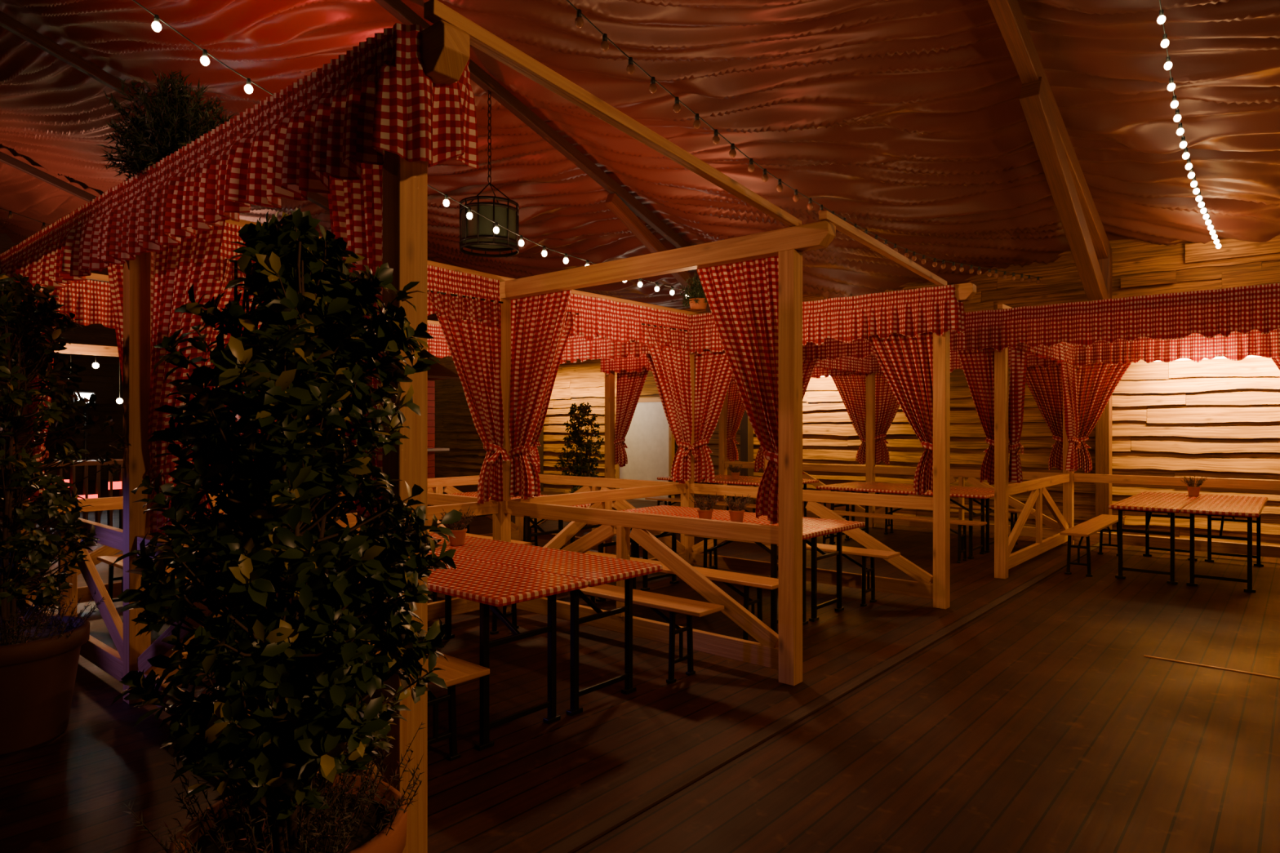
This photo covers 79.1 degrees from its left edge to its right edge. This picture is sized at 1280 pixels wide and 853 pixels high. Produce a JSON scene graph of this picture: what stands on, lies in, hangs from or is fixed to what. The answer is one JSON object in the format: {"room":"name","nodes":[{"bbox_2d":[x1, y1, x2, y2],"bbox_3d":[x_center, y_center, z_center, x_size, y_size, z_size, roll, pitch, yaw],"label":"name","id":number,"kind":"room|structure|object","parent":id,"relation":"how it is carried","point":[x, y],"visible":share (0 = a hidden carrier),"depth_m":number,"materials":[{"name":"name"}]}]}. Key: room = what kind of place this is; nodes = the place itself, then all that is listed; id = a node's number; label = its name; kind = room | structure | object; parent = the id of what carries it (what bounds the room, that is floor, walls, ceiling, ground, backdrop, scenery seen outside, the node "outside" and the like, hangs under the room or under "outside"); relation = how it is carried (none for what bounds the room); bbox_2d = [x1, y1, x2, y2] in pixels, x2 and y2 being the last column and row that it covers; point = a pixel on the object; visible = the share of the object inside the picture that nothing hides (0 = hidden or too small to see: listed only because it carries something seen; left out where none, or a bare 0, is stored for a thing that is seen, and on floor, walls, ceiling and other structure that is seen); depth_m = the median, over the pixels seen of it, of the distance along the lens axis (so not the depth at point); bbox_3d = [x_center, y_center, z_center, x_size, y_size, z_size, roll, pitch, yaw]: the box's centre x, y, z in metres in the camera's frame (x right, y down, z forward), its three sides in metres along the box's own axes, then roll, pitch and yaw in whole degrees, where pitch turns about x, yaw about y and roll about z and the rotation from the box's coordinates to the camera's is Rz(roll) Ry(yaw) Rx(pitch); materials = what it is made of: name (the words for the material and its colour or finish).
{"room":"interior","nodes":[
{"label":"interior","id":0,"kind":"room"},
{"bbox_2d":[0,234,109,282],"bbox_3d":[-18.220,-5.020,20.222,0.080,5.200,18.900,0,0,41],"label":"wall","id":1,"kind":"structure","parent":0,"point":[6,243],"depth_m":21.20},
{"bbox_2d":[0,321,123,484],"bbox_3d":[-18.206,-0.786,20.211,0.156,4.788,18.900,0,0,41],"label":"wall","id":2,"kind":"structure","parent":0,"point":[104,380],"depth_m":22.76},
{"bbox_2d":[0,479,1279,852],"bbox_3d":[-5.521,1.630,9.300,33.500,0.100,18.900,0,0,41],"label":"floor","id":3,"kind":"structure","parent":0,"point":[1042,722],"depth_m":4.00,"materials":[{"name":"brown wood"}]},
{"bbox_2d":[0,151,96,202],"bbox_3d":[-13.065,-2.741,15.788,0.180,8.642,18.744,0,0,41],"label":"rafter","id":4,"kind":"object","parent":3,"relation":"on","point":[12,162],"visible":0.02,"depth_m":16.34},
{"bbox_2d":[2,342,123,534],"bbox_3d":[-8.260,0.195,11.061,0.650,2.770,4.000,0,0,41],"label":"bar","id":5,"kind":"object","parent":3,"relation":"on","point":[73,348],"visible":0.21,"depth_m":11.22,"materials":[{"name":"brown wood"}]},
{"bbox_2d":[0,267,130,755],"bbox_3d":[-3.251,0.398,3.898,0.934,2.363,0.974,0,0,-12],"label":"shrub","id":6,"kind":"object","parent":3,"relation":"on","point":[39,655],"visible":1,"depth_m":3.88,"materials":[{"name":"green plant"}]},
{"bbox_2d":[73,391,95,460],"bbox_3d":[-10.777,0.455,15.074,0.500,2.250,0.500,0,0,41],"label":"lamp","id":7,"kind":"object","parent":3,"relation":"on","point":[86,394],"visible":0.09,"depth_m":15.04,"materials":[{"name":"metal"}]},
{"bbox_2d":[97,554,191,652],"bbox_3d":[-3.712,1.345,5.989,2.200,0.470,0.260,0,0,41],"label":"bench","id":8,"kind":"object","parent":3,"relation":"on","point":[110,559],"visible":0.12,"depth_m":6.47,"materials":[{"name":"brown wood"}]},
{"bbox_2d":[0,19,470,852],"bbox_3d":[-4.010,0.145,5.428,9.040,2.870,0.110,0,0,41],"label":"wooden frame","id":9,"kind":"structure","parent":3,"relation":"on","point":[445,46],"depth_m":2.67,"materials":[{"name":"brown wood"}]},
{"bbox_2d":[25,287,60,501],"bbox_3d":[-4.709,-0.263,6.153,0.904,1.730,0.140,0,0,41],"label":"curtain","id":10,"kind":"object","parent":9,"relation":"hanging from","point":[37,450],"visible":0.14,"depth_m":6.25,"materials":[{"name":"fabric"}]},
{"bbox_2d":[107,251,155,468],"bbox_3d":[-3.161,-0.262,4.817,0.904,1.728,0.146,0,0,41],"label":"curtain","id":11,"kind":"object","parent":9,"relation":"hanging from","point":[115,272],"visible":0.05,"depth_m":4.86,"materials":[{"name":"fabric"}]},
{"bbox_2d":[96,68,235,181],"bbox_3d":[-2.482,-1.602,4.198,0.810,0.615,0.778,0,0,41],"label":"potted plant","id":12,"kind":"object","parent":9,"relation":"on","point":[175,122],"visible":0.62,"depth_m":4.02,"materials":[{"name":"plant"}]},
{"bbox_2d":[146,220,225,538],"bbox_3d":[-2.466,-0.244,4.213,1.033,1.768,0.143,0,0,42],"label":"curtain","id":13,"kind":"object","parent":9,"relation":"hanging from","point":[195,261],"visible":0.64,"depth_m":4.29,"materials":[{"name":"fabric"}]},
{"bbox_2d":[0,22,478,302],"bbox_3d":[-4.033,-1.135,5.295,8.775,0.570,0.365,0,0,39],"label":"valance","id":14,"kind":"object","parent":9,"relation":"attached to","point":[378,96],"visible":0.91,"depth_m":2.97,"materials":[{"name":"fabric"}]},
{"bbox_2d":[327,163,382,583],"bbox_3d":[-1.038,-0.237,2.991,0.707,1.703,0.152,0,0,41],"label":"curtain","id":15,"kind":"object","parent":9,"relation":"hanging from","point":[355,206],"visible":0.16,"depth_m":2.99,"materials":[{"name":"fabric"}]},
{"bbox_2d":[0,10,543,491],"bbox_3d":[-8.516,-2.741,11.875,0.180,8.642,18.744,0,0,41],"label":"rafter","id":16,"kind":"object","parent":3,"relation":"on","point":[7,22],"visible":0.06,"depth_m":11.80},
{"bbox_2d":[107,207,462,852],"bbox_3d":[-0.899,0.507,2.009,0.791,2.146,0.768,0,0,-35],"label":"shrub","id":17,"kind":"object","parent":3,"relation":"on","point":[306,670],"visible":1,"depth_m":1.90,"materials":[{"name":"green plant"}]},
{"bbox_2d":[208,358,459,503],"bbox_3d":[-6.781,-0.206,16.121,4.447,3.502,4.240,0,0,41],"label":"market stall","id":18,"kind":"object","parent":3,"relation":"on","point":[437,371],"visible":0.14,"depth_m":16.32,"materials":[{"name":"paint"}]},
{"bbox_2d":[368,642,489,760],"bbox_3d":[-1.605,1.345,4.176,2.200,0.470,0.260,0,0,41],"label":"bench","id":19,"kind":"object","parent":3,"relation":"on","point":[457,671],"visible":0.25,"depth_m":3.61,"materials":[{"name":"brown wood"}]},
{"bbox_2d":[427,529,531,545],"bbox_3d":[-1.952,1.345,8.036,2.200,0.470,0.260,0,0,41],"label":"bench","id":20,"kind":"object","parent":3,"relation":"on","point":[467,534],"visible":0.02,"depth_m":7.75,"materials":[{"name":"brown wood"}]},
{"bbox_2d":[373,551,587,751],"bbox_3d":[-1.301,1.195,4.575,2.200,0.770,0.600,0,0,41],"label":"table","id":21,"kind":"object","parent":3,"relation":"on","point":[491,585],"visible":0.44,"depth_m":4.01,"materials":[{"name":"fabric"}]},
{"bbox_2d":[439,493,579,550],"bbox_3d":[-1.648,1.195,8.435,2.200,0.770,0.600,0,0,41],"label":"table","id":22,"kind":"object","parent":3,"relation":"on","point":[527,519],"visible":0.1,"depth_m":7.87,"materials":[{"name":"fabric"}]},
{"bbox_2d":[453,491,601,543],"bbox_3d":[-1.243,1.195,8.891,2.200,0.770,0.600,0,0,41],"label":"table","id":23,"kind":"object","parent":3,"relation":"on","point":[475,493],"visible":0.08,"depth_m":8.85,"materials":[{"name":"fabric"}]},
{"bbox_2d":[427,533,662,715],"bbox_3d":[-0.896,1.195,5.031,2.200,0.770,0.600,0,0,41],"label":"table","id":24,"kind":"object","parent":3,"relation":"on","point":[597,570],"visible":0.57,"depth_m":4.59,"materials":[{"name":"fabric"}]},
{"bbox_2d":[440,506,476,546],"bbox_3d":[-1.252,0.678,5.296,0.271,0.262,0.214,0,0,7],"label":"heather","id":25,"kind":"object","parent":24,"relation":"on","point":[460,532],"visible":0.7,"depth_m":5.26,"materials":[{"name":"ceramic"}]},
{"bbox_2d":[374,0,753,504],"bbox_3d":[-3.967,-2.741,7.963,0.180,8.642,18.744,0,0,41],"label":"rafter","id":26,"kind":"object","parent":3,"relation":"on","point":[624,205],"visible":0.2,"depth_m":11.95,"materials":[{"name":"wood"}]},
{"bbox_2d":[459,89,519,257],"bbox_3d":[-1.991,-3.420,10.260,0.777,2.201,0.780,0,0,41],"label":"lantern","id":27,"kind":"object","parent":26,"relation":"hanging from","point":[477,232],"visible":0.99,"depth_m":10.00,"materials":[{"name":"metal"}]},
{"bbox_2d":[511,514,639,558],"bbox_3d":[-0.741,1.345,9.290,2.200,0.470,0.260,0,0,41],"label":"bench","id":28,"kind":"object","parent":3,"relation":"on","point":[535,540],"visible":0.21,"depth_m":9.76,"materials":[{"name":"brown wood"}]},
{"bbox_2d":[554,402,604,524],"bbox_3d":[-0.956,0.591,12.540,0.778,1.979,0.836,0,0,-38],"label":"shrub","id":29,"kind":"object","parent":3,"relation":"on","point":[584,465],"visible":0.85,"depth_m":12.48,"materials":[{"name":"green plant"}]},
{"bbox_2d":[337,220,835,685],"bbox_3d":[-1.174,0.180,6.602,6.110,2.800,0.110,0,0,41],"label":"wooden frame","id":30,"kind":"structure","parent":3,"relation":"on","point":[788,243],"depth_m":5.07,"materials":[{"name":"brown wood"}]},
{"bbox_2d":[57,279,115,328],"bbox_3d":[-4.122,-1.046,7.344,0.091,0.444,2.560,0,0,41],"label":"valance","id":31,"kind":"object","parent":30,"relation":"attached to","point":[90,300],"visible":0.1,"depth_m":6.66,"materials":[{"name":"fabric"}]},
{"bbox_2d":[85,272,439,324],"bbox_3d":[-2.772,-1.285,9.045,0.050,0.120,7.301,0,0,41],"label":"batten","id":32,"kind":"object","parent":30,"relation":"on","point":[94,276],"visible":0.02,"depth_m":6.77,"materials":[{"name":"brown wood"}]},
{"bbox_2d":[29,475,519,608],"bbox_3d":[-3.343,1.070,8.382,0.050,0.890,5.240,0,0,41],"label":"railing","id":33,"kind":"object","parent":30,"relation":"attached to","point":[106,503],"visible":0.21,"depth_m":6.85,"materials":[{"name":"brown wood"}]},
{"bbox_2d":[214,222,500,326],"bbox_3d":[-2.002,-1.051,5.520,0.081,0.467,2.560,0,0,41],"label":"valance","id":34,"kind":"object","parent":30,"relation":"attached to","point":[442,280],"visible":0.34,"depth_m":6.12,"materials":[{"name":"fabric"}]},
{"bbox_2d":[186,258,264,519],"bbox_3d":[-2.543,-0.221,4.875,0.141,1.654,0.904,0,0,41],"label":"curtain","id":35,"kind":"object","parent":34,"relation":"hanging from","point":[219,286],"visible":0.07,"depth_m":4.82,"materials":[{"name":"fabric"}]},
{"bbox_2d":[427,289,511,503],"bbox_3d":[-1.380,-0.208,6.229,0.144,1.679,0.824,0,0,41],"label":"curtain","id":36,"kind":"object","parent":34,"relation":"hanging from","point":[474,347],"visible":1,"depth_m":6.34,"materials":[{"name":"fabric"}]},
{"bbox_2d":[151,483,685,679],"bbox_3d":[-1.220,1.070,6.556,0.050,0.890,5.240,0,0,41],"label":"railing","id":37,"kind":"object","parent":30,"relation":"attached to","point":[610,500],"visible":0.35,"depth_m":7.12,"materials":[{"name":"brown wood"}]},
{"bbox_2d":[427,324,452,358],"bbox_3d":[-2.382,-1.016,9.370,0.078,0.427,2.460,0,0,41],"label":"valance","id":38,"kind":"object","parent":30,"relation":"attached to","point":[438,347],"visible":0.09,"depth_m":9.32,"materials":[{"name":"fabric"}]},
{"bbox_2d":[225,218,701,315],"bbox_3d":[-0.649,-1.285,7.219,0.050,0.120,7.301,0,0,41],"label":"batten","id":39,"kind":"object","parent":30,"relation":"on","point":[242,223],"visible":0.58,"depth_m":6.61,"materials":[{"name":"brown wood"}]},
{"bbox_2d":[508,289,571,499],"bbox_3d":[-0.805,-0.302,6.402,0.870,1.832,0.150,0,0,41],"label":"curtain","id":40,"kind":"object","parent":39,"relation":"hanging from","point":[537,326],"visible":0.88,"depth_m":6.47,"materials":[{"name":"fabric"}]},
{"bbox_2d":[515,293,689,350],"bbox_3d":[-0.256,-1.020,7.541,0.118,0.418,2.460,0,0,41],"label":"valance","id":41,"kind":"object","parent":30,"relation":"attached to","point":[599,317],"visible":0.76,"depth_m":7.65,"materials":[{"name":"fabric"}]},
{"bbox_2d":[513,303,578,497],"bbox_3d":[-0.839,-0.218,6.876,0.146,1.661,0.807,0,0,37],"label":"curtain","id":42,"kind":"object","parent":41,"relation":"hanging from","point":[568,327],"visible":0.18,"depth_m":6.83,"materials":[{"name":"fabric"}]},
{"bbox_2d":[641,323,697,483],"bbox_3d":[0.291,-0.214,8.182,0.145,1.667,0.906,0,0,42],"label":"curtain","id":43,"kind":"object","parent":41,"relation":"hanging from","point":[672,365],"visible":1,"depth_m":8.30,"materials":[{"name":"fabric"}]},
{"bbox_2d":[423,0,801,226],"bbox_3d":[0.159,-1.285,3.635,0.050,0.120,2.897,0,0,35],"label":"wooden beam","id":44,"kind":"structure","parent":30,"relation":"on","point":[434,11],"depth_m":3.09,"materials":[{"name":"brown wood"}]},
{"bbox_2d":[696,255,804,524],"bbox_3d":[0.675,-0.298,5.133,0.870,1.839,0.144,0,0,41],"label":"curtain","id":45,"kind":"object","parent":30,"relation":"hanging from","point":[742,297],"visible":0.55,"depth_m":5.03,"materials":[{"name":"fabric"}]},
{"bbox_2d":[818,210,946,286],"bbox_3d":[1.879,-1.250,5.704,0.050,0.050,2.751,0,0,35],"label":"batten","id":46,"kind":"object","parent":30,"relation":"on","point":[842,226],"visible":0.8,"depth_m":5.34,"materials":[{"name":"brown wood"}]},
{"bbox_2d":[489,584,724,683],"bbox_3d":[-0.394,1.345,5.431,2.200,0.470,0.260,0,0,41],"label":"bench","id":47,"kind":"object","parent":3,"relation":"on","point":[674,605],"visible":0.63,"depth_m":4.92,"materials":[{"name":"brown wood"}]},
{"bbox_2d":[578,551,778,640],"bbox_3d":[0.171,1.345,6.210,2.200,0.470,0.260,0,0,41],"label":"bench","id":48,"kind":"object","parent":3,"relation":"on","point":[748,581],"visible":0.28,"depth_m":5.70,"materials":[{"name":"brown wood"}]},
{"bbox_2d":[644,496,755,512],"bbox_3d":[0.996,1.345,11.463,2.200,0.470,0.260,0,0,41],"label":"bench","id":49,"kind":"object","parent":3,"relation":"on","point":[659,500],"visible":0.21,"depth_m":11.72,"materials":[{"name":"brown wood"}]},
{"bbox_2d":[657,476,760,504],"bbox_3d":[1.299,1.195,11.862,2.200,0.770,0.600,0,0,41],"label":"table","id":50,"kind":"object","parent":3,"relation":"on","point":[754,482],"visible":0.17,"depth_m":11.66,"materials":[{"name":"fabric"}]},
{"bbox_2d":[728,463,742,479],"bbox_3d":[1.454,0.686,11.824,0.235,0.246,0.232,0,0,7],"label":"heather","id":51,"kind":"object","parent":50,"relation":"on","point":[735,474],"visible":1,"depth_m":11.77,"materials":[{"name":"plant"}]},
{"bbox_2d":[595,510,830,634],"bbox_3d":[0.474,1.195,6.609,2.200,0.770,0.600,0,0,41],"label":"table","id":52,"kind":"object","parent":3,"relation":"on","point":[807,532],"visible":0.33,"depth_m":6.17,"materials":[{"name":"fabric"}]},
{"bbox_2d":[689,491,719,519],"bbox_3d":[0.546,0.679,6.548,0.267,0.260,0.244,0,0,1],"label":"heather","id":53,"kind":"object","parent":52,"relation":"on","point":[704,513],"visible":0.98,"depth_m":6.50,"materials":[{"name":"ceramic"}]},
{"bbox_2d":[721,493,751,522],"bbox_3d":[0.805,0.685,6.471,0.249,0.249,0.268,0,0,41],"label":"heather","id":54,"kind":"object","parent":52,"relation":"on","point":[735,514],"visible":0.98,"depth_m":6.45,"materials":[{"name":"plant"}]},
{"bbox_2d":[625,505,865,622],"bbox_3d":[0.880,1.195,7.065,2.200,0.770,0.600,0,0,41],"label":"table","id":55,"kind":"object","parent":3,"relation":"on","point":[837,526],"visible":0.63,"depth_m":6.64,"materials":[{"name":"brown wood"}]},
{"bbox_2d":[515,282,976,608],"bbox_3d":[0.528,0.180,8.581,6.110,2.800,0.110,0,0,41],"label":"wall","id":56,"kind":"structure","parent":3,"relation":"on","point":[939,591],"depth_m":7.08,"materials":[{"name":"brown wood"}]},
{"bbox_2d":[645,353,679,481],"bbox_3d":[0.305,-0.213,8.893,0.804,1.669,0.146,0,0,41],"label":"curtain","id":57,"kind":"object","parent":56,"relation":"hanging from","point":[648,356],"visible":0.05,"depth_m":8.91,"materials":[{"name":"fabric"}]},
{"bbox_2d":[679,273,708,311],"bbox_3d":[0.621,-1.489,8.479,0.449,0.418,0.466,0,0,8],"label":"conifer","id":58,"kind":"object","parent":56,"relation":"on","point":[695,298],"visible":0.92,"depth_m":8.41,"materials":[{"name":"plant"}]},
{"bbox_2d":[693,348,733,483],"bbox_3d":[0.864,-0.213,8.415,0.804,1.670,0.142,0,0,41],"label":"curtain","id":59,"kind":"object","parent":56,"relation":"hanging from","point":[713,372],"visible":0.87,"depth_m":8.49,"materials":[{"name":"fabric"}]},
{"bbox_2d":[560,284,965,364],"bbox_3d":[0.494,-0.998,8.488,5.878,0.443,0.177,0,0,40],"label":"valance","id":60,"kind":"object","parent":56,"relation":"attached to","point":[912,313],"visible":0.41,"depth_m":7.20,"materials":[{"name":"fabric"}]},
{"bbox_2d":[868,331,951,496],"bbox_3d":[2.392,-0.213,7.102,0.865,1.670,0.141,0,0,41],"label":"curtain","id":61,"kind":"object","parent":56,"relation":"hanging from","point":[906,362],"visible":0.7,"depth_m":6.99,"materials":[{"name":"fabric"}]},
{"bbox_2d":[693,474,818,517],"bbox_3d":[1.705,1.195,12.318,2.200,0.770,0.600,0,0,41],"label":"table","id":62,"kind":"object","parent":3,"relation":"on","point":[805,482],"visible":0.12,"depth_m":12.02,"materials":[{"name":"fabric"}]},
{"bbox_2d":[684,533,900,606],"bbox_3d":[1.382,1.345,7.464,2.200,0.470,0.260,0,0,41],"label":"bench","id":63,"kind":"object","parent":3,"relation":"on","point":[865,553],"visible":0.74,"depth_m":6.97,"materials":[{"name":"brown wood"}]},
{"bbox_2d":[542,542,1106,852],"bbox_3d":[1.538,1.576,5.008,0.070,0.014,15.600,0,0,41],"label":"trim","id":64,"kind":"structure","parent":3,"relation":"on","point":[602,827],"depth_m":3.88,"materials":[{"name":"wood"}]},
{"bbox_2d":[806,510,986,563],"bbox_3d":[3.119,1.345,9.637,2.200,0.470,0.260,0,0,41],"label":"bench","id":65,"kind":"object","parent":3,"relation":"on","point":[962,540],"visible":0.66,"depth_m":9.25,"materials":[{"name":"brown wood"}]},
{"bbox_2d":[816,484,994,559],"bbox_3d":[3.422,1.195,10.036,2.200,0.770,0.600,0,0,41],"label":"table","id":66,"kind":"object","parent":3,"relation":"on","point":[971,495],"visible":0.77,"depth_m":9.62,"materials":[{"name":"fabric"}]},
{"bbox_2d":[839,481,994,552],"bbox_3d":[3.827,1.195,10.492,2.200,0.770,0.600,0,0,41],"label":"table","id":67,"kind":"object","parent":3,"relation":"on","point":[882,484],"visible":0.29,"depth_m":10.26,"materials":[{"name":"fabric"}]},
{"bbox_2d":[604,284,1266,578],"bbox_3d":[3.770,0.180,8.101,11.650,2.800,0.110,0,0,41],"label":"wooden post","id":68,"kind":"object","parent":3,"relation":"on","point":[1001,359],"depth_m":8.06,"materials":[{"name":"brown wood"}]},
{"bbox_2d":[613,368,648,466],"bbox_3d":[-0.116,-0.217,11.537,0.146,1.657,0.857,0,0,-44],"label":"curtain","id":69,"kind":"object","parent":68,"relation":"hanging from","point":[629,385],"visible":0.88,"depth_m":11.63,"materials":[{"name":"fabric"}]},
{"bbox_2d":[754,445,764,471],"bbox_3d":[1.445,-0.226,10.218,0.804,1.644,0.151,0,0,41],"label":"curtain","id":70,"kind":"object","parent":68,"relation":"hanging from","point":[759,461],"visible":0.1,"depth_m":10.09,"materials":[{"name":"fabric"}]},
{"bbox_2d":[802,357,818,399],"bbox_3d":[2.004,-0.214,9.740,0.804,1.669,0.146,0,0,41],"label":"curtain","id":71,"kind":"object","parent":68,"relation":"hanging from","point":[808,366],"visible":0.04,"depth_m":9.65,"materials":[{"name":"fabric"}]},
{"bbox_2d":[815,354,873,374],"bbox_3d":[2.707,-0.999,10.994,0.086,0.420,2.800,0,0,41],"label":"valance","id":72,"kind":"object","parent":68,"relation":"attached to","point":[864,366],"visible":0.31,"depth_m":11.44,"materials":[{"name":"fabric"}]},
{"bbox_2d":[600,283,1279,374],"bbox_3d":[3.726,-0.995,8.013,11.400,0.452,0.116,0,0,41],"label":"valance","id":73,"kind":"object","parent":68,"relation":"attached to","point":[1209,313],"visible":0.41,"depth_m":7.40,"materials":[{"name":"fabric"}]},
{"bbox_2d":[956,346,1009,484],"bbox_3d":[3.637,-0.213,8.338,0.620,1.670,0.142,0,0,41],"label":"curtain","id":74,"kind":"object","parent":68,"relation":"hanging from","point":[978,366],"visible":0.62,"depth_m":8.28,"materials":[{"name":"fabric"}]},
{"bbox_2d":[1008,473,1069,569],"bbox_3d":[4.752,1.070,9.235,0.050,0.890,2.890,0,0,41],"label":"railing","id":75,"kind":"object","parent":68,"relation":"attached to","point":[1037,486],"visible":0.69,"depth_m":9.14,"materials":[{"name":"brown wood"}]},
{"bbox_2d":[1017,342,1075,365],"bbox_3d":[4.818,-1.001,9.178,0.097,0.416,2.800,0,0,41],"label":"valance","id":76,"kind":"object","parent":68,"relation":"attached to","point":[1056,352],"visible":0.34,"depth_m":9.38,"materials":[{"name":"fabric"}]},
{"bbox_2d":[1008,343,1027,483],"bbox_3d":[4.062,-0.214,8.292,0.143,1.623,0.670,0,0,41],"label":"curtain","id":77,"kind":"object","parent":76,"relation":"hanging from","point":[1018,358],"visible":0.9,"depth_m":8.13,"materials":[{"name":"fabric"}]},
{"bbox_2d":[1061,345,1080,471],"bbox_3d":[5.530,-0.218,10.007,0.143,1.619,0.806,0,0,42],"label":"curtain","id":78,"kind":"object","parent":76,"relation":"hanging from","point":[1069,393],"visible":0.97,"depth_m":10.08,"materials":[{"name":"fabric"}]},
{"bbox_2d":[884,504,1035,544],"bbox_3d":[4.329,1.345,10.891,2.200,0.470,0.260,0,0,41],"label":"bench","id":79,"kind":"object","parent":3,"relation":"on","point":[1012,511],"visible":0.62,"depth_m":10.65,"materials":[{"name":"brown wood"}]},
{"bbox_2d":[719,373,1279,558],"bbox_3d":[5.726,0.180,10.376,11.650,2.800,0.110,0,0,41],"label":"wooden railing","id":80,"kind":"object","parent":3,"relation":"on","point":[870,469],"depth_m":10.63,"materials":[{"name":"brown wood"}]},
{"bbox_2d":[726,380,745,461],"bbox_3d":[1.851,-0.195,13.820,0.856,1.667,0.144,0,0,43],"label":"curtain","id":81,"kind":"object","parent":80,"relation":"hanging from","point":[735,407],"visible":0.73,"depth_m":13.94,"materials":[{"name":"fabric"}]},
{"bbox_2d":[831,373,866,464],"bbox_3d":[3.384,-0.211,12.511,0.854,1.635,0.146,0,0,41],"label":"curtain","id":82,"kind":"object","parent":80,"relation":"hanging from","point":[851,388],"visible":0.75,"depth_m":12.41,"materials":[{"name":"fabric"}]},
{"bbox_2d":[874,373,899,465],"bbox_3d":[3.962,-0.214,12.017,0.804,1.628,0.140,0,0,41],"label":"curtain","id":83,"kind":"object","parent":80,"relation":"hanging from","point":[886,405],"visible":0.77,"depth_m":12.13,"materials":[{"name":"fabric"}]},
{"bbox_2d":[730,328,1279,382],"bbox_3d":[5.683,-0.996,10.287,11.400,0.450,0.116,0,0,41],"label":"valance","id":84,"kind":"object","parent":80,"relation":"attached to","point":[1237,346],"visible":0.22,"depth_m":9.61,"materials":[{"name":"fabric"}]},
{"bbox_2d":[1025,364,1062,471],"bbox_3d":[5.512,-0.212,10.683,0.804,1.632,0.141,0,0,41],"label":"curtain","id":85,"kind":"object","parent":80,"relation":"hanging from","point":[1045,385],"visible":0.75,"depth_m":10.57,"materials":[{"name":"fabric"}]},
{"bbox_2d":[1074,360,1132,472],"bbox_3d":[6.082,-0.207,10.162,0.145,1.638,0.887,0,0,-44],"label":"curtain","id":86,"kind":"object","parent":80,"relation":"hanging from","point":[1096,382],"visible":0.69,"depth_m":10.26,"materials":[{"name":"fabric"}]},
{"bbox_2d":[987,0,1111,533],"bbox_3d":[0.588,-2.760,4.045,0.195,8.680,18.769,0,0,41],"label":"rafter","id":87,"kind":"object","parent":3,"relation":"on","point":[1090,246],"visible":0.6,"depth_m":9.15,"materials":[{"name":"wood"}]},
{"bbox_2d":[1059,514,1125,577],"bbox_3d":[5.224,1.345,8.895,0.260,0.470,2.200,0,0,41],"label":"bench","id":88,"kind":"object","parent":3,"relation":"on","point":[1086,529],"visible":0.85,"depth_m":8.42,"materials":[{"name":"brown wood"}]},
{"bbox_2d":[1108,491,1202,584],"bbox_3d":[5.769,1.195,8.624,0.600,0.770,2.200,0,0,41],"label":"table","id":89,"kind":"object","parent":3,"relation":"on","point":[1170,504],"visible":0.84,"depth_m":8.07,"materials":[{"name":"fabric"}]},
{"bbox_2d":[1180,475,1207,496],"bbox_3d":[6.436,0.684,9.034,0.268,0.250,0.205,0,0,-15],"label":"heather","id":90,"kind":"object","parent":89,"relation":"on","point":[1193,491],"visible":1,"depth_m":9.00,"materials":[{"name":"ceramic"}]},
{"bbox_2d":[1143,655,1279,679],"bbox_3d":[4.393,1.577,4.532,2.450,0.008,0.020,0,0,41],"label":"trim","id":91,"kind":"structure","parent":3,"relation":"on","point":[1148,656],"depth_m":5.08,"materials":[{"name":"brown wood"}]},
{"bbox_2d":[1180,494,1267,592],"bbox_3d":[6.244,1.195,8.241,0.600,0.770,2.200,0,0,41],"label":"table","id":92,"kind":"object","parent":3,"relation":"on","point":[1209,505],"visible":1,"depth_m":7.69,"materials":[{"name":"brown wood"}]},
{"bbox_2d":[0,0,1279,321],"bbox_3d":[-5.521,-4.678,9.300,33.500,5.190,18.900,0,0,41],"label":"ceiling","id":93,"kind":"structure","parent":0,"point":[905,120],"depth_m":9.92,"materials":[{"name":"fabric"}]},
{"bbox_2d":[132,0,273,95],"bbox_3d":[-3.119,-2.673,5.575,0.042,0.386,0.933,0,0,41],"label":"string lights","id":94,"kind":"object","parent":93,"relation":"hanging from","point":[157,27],"depth_m":5.55,"materials":[{"name":"glass"}]},
{"bbox_2d":[427,184,595,266],"bbox_3d":[-1.217,-1.951,7.786,0.042,0.434,2.146,0,0,41],"label":"string lights","id":95,"kind":"object","parent":93,"relation":"hanging from","point":[446,202],"depth_m":7.60,"materials":[{"name":"glass"}]},
{"bbox_2d":[566,0,1042,284],"bbox_3d":[1.943,-2.657,7.505,0.380,1.436,11.513,0,0,43],"label":"string lights","id":96,"kind":"object","parent":93,"relation":"hanging from","point":[579,21],"visible":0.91,"depth_m":6.42,"materials":[{"name":"plastic"}]},
{"bbox_2d":[1156,0,1221,248],"bbox_3d":[5.148,-3.465,7.345,0.091,2.315,7.450,0,0,41],"label":"string lights","id":97,"kind":"object","parent":93,"relation":"hanging from","point":[1162,18],"visible":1,"depth_m":7.44,"materials":[{"name":"glass"}]},
{"bbox_2d":[429,238,1279,546],"bbox_3d":[0.629,-0.583,16.450,33.500,4.402,0.156,0,0,41],"label":"wall","id":98,"kind":"structure","parent":0,"point":[1220,418],"depth_m":11.10,"materials":[{"name":"wood"}]},
{"bbox_2d":[615,396,675,502],"bbox_3d":[0.094,0.480,16.671,1.580,2.200,0.100,0,0,41],"label":"door","id":99,"kind":"structure","parent":98,"relation":"in","point":[650,441],"depth_m":16.57,"materials":[{"name":"white"}]},
{"bbox_2d":[963,235,1279,312],"bbox_3d":[7.070,-2.135,10.750,7.300,0.670,0.030,0,0,41],"label":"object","id":100,"kind":"structure","parent":98,"relation":"attached to","point":[1230,248],"depth_m":10.19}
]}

